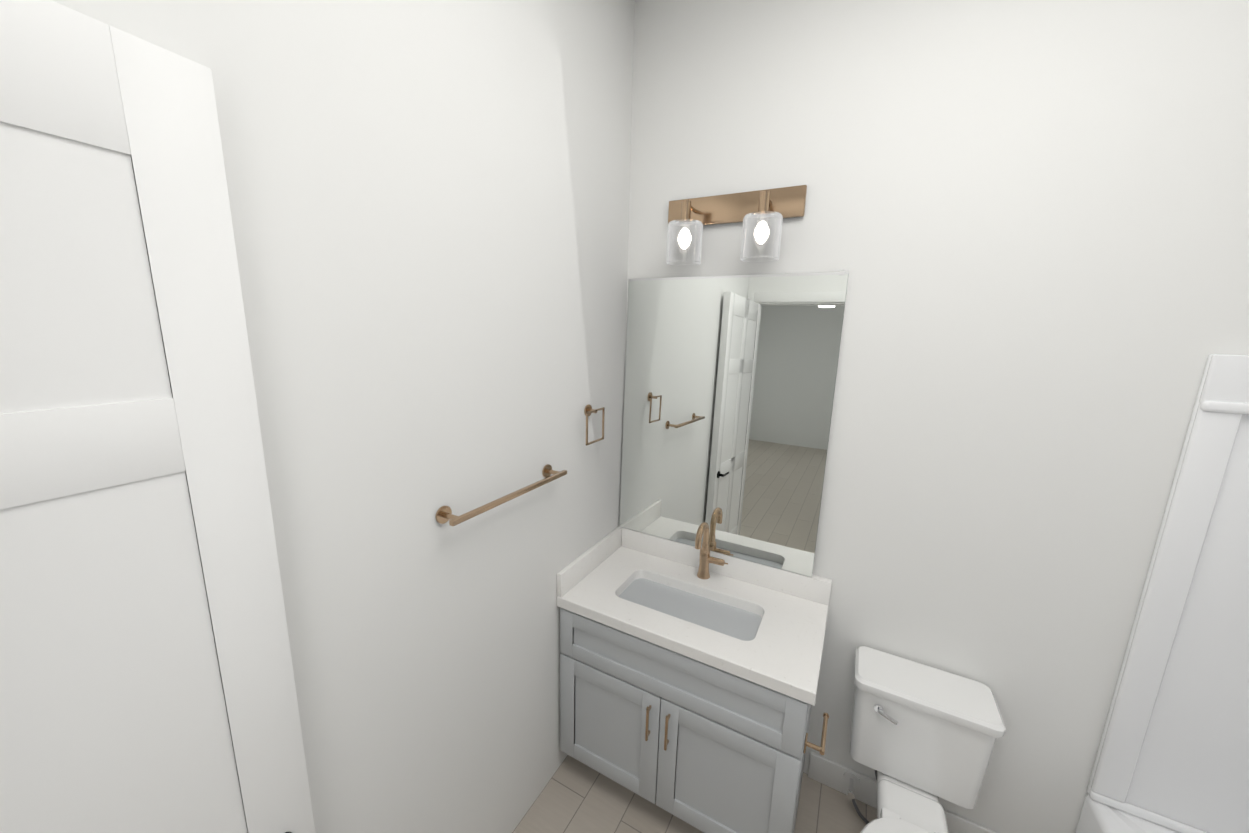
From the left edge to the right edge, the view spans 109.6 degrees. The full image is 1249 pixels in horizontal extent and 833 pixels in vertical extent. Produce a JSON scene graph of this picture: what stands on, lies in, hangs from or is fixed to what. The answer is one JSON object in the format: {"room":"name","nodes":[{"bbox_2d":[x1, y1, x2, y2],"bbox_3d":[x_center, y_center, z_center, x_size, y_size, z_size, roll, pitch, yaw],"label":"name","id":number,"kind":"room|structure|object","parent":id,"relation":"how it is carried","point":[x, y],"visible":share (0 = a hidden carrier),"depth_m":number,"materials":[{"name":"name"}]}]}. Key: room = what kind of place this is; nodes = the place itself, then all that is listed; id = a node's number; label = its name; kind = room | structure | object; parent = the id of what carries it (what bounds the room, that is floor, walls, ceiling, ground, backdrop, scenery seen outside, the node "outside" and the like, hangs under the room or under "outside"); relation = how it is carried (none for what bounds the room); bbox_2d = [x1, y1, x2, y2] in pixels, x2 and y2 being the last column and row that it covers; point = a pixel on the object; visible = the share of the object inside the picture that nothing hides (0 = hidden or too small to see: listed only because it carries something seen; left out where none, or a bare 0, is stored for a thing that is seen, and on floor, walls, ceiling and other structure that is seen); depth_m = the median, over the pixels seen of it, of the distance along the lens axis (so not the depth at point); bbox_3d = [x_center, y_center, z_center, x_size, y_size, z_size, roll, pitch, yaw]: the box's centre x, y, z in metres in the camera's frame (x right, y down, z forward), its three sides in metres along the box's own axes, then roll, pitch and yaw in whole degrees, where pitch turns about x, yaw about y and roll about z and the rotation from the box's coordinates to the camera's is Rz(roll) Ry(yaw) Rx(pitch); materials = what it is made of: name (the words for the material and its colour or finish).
{"room":"bathroom","nodes":[
{"label":"bathroom","id":0,"kind":"room"},
{"bbox_2d":[52,0,1248,832],"bbox_3d":[0.593,0.227,0.542,2.888,3.380,2.640,7,13,28],"label":"wall","id":1,"kind":"structure","parent":0,"point":[1024,224],"depth_m":1.41,"materials":[{"name":"white paint"}]},
{"bbox_2d":[435,464,566,525],"bbox_3d":[-0.381,0.252,1.474,0.076,0.052,0.540,7,13,28],"label":"rail","id":2,"kind":"object","parent":1,"relation":"attached to","point":[444,514],"visible":1,"depth_m":1.36,"materials":[{"name":"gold metal"}]},
{"bbox_2d":[584,404,604,445],"bbox_3d":[-0.142,0.030,1.909,0.044,0.162,0.140,7,13,28],"label":"towel ring","id":3,"kind":"object","parent":1,"relation":"attached to","point":[588,410],"visible":1,"depth_m":1.90,"materials":[{"name":"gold metal"}]},
{"bbox_2d":[619,270,848,576],"bbox_3d":[0.407,0.013,1.970,0.931,1.244,0.036,7,13,28],"label":"mirror","id":4,"kind":"object","parent":1,"relation":"attached to","point":[730,382],"visible":0.98,"depth_m":1.93,"materials":[{"name":"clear mirror"}]},
{"bbox_2d":[666,185,806,265],"bbox_3d":[0.395,-0.753,1.739,0.560,0.280,0.204,7,13,28],"label":"sconce","id":5,"kind":"object","parent":1,"relation":"attached to","point":[760,214],"visible":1,"depth_m":1.73,"materials":[{"name":"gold metal"}]},
{"bbox_2d":[808,752,996,832],"bbox_3d":[1.229,1.649,1.827,0.863,0.130,0.014,7,13,28],"label":"baseboard","id":6,"kind":"structure","parent":1,"relation":"attached to","point":[826,772],"depth_m":1.92,"materials":[{"name":"white wood"}]},
{"bbox_2d":[1087,354,1248,832],"bbox_3d":[1.618,0.732,0.576,0.756,1.526,1.520,7,13,28],"label":"tub surround","id":7,"kind":"object","parent":1,"relation":"attached to","point":[1173,751],"visible":1,"depth_m":1.35,"materials":[{"name":"white plastic"}]},
{"bbox_2d":[512,755,875,832],"bbox_3d":[0.518,1.919,0.821,2.648,0.050,2.520,7,13,28],"label":"floor","id":8,"kind":"structure","parent":0,"point":[575,796],"depth_m":1.88,"materials":[{"name":"beige tile"}]},
{"bbox_2d":[557,522,831,832],"bbox_3d":[0.300,1.076,1.905,1.064,1.174,0.582,7,13,28],"label":"bathroom vanity","id":9,"kind":"object","parent":8,"relation":"on","point":[689,676],"visible":1,"depth_m":1.74,"materials":[{"name":"grey wood"}]},
{"bbox_2d":[844,646,1005,832],"bbox_3d":[0.924,1.411,1.389,0.448,0.748,0.972,7,13,28],"label":"toilet","id":10,"kind":"object","parent":8,"relation":"on","point":[923,738],"visible":1,"depth_m":1.60,"materials":[{"name":"white ceramic"}]},
{"bbox_2d":[1075,794,1178,832],"bbox_3d":[1.592,1.703,0.767,0.756,0.452,1.520,7,13,28],"label":"bathtub","id":11,"kind":"object","parent":8,"relation":"on","point":[1097,817],"visible":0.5,"depth_m":1.47,"materials":[{"name":"white ceramic"}]},
{"bbox_3d":[-0.705,0.771,-0.102,1.082,2.493,0.152,7,13,28],"label":"door frame","id":12,"kind":"structure","parent":0,"visible":0},
{"bbox_2d":[0,0,314,832],"bbox_3d":[-0.896,0.692,0.528,0.132,2.378,0.910,7,13,28],"label":"door leaf","id":13,"kind":"structure","parent":12,"relation":"attached to","point":[146,678],"depth_m":0.65,"materials":[{"name":"white paint"}]}
]}

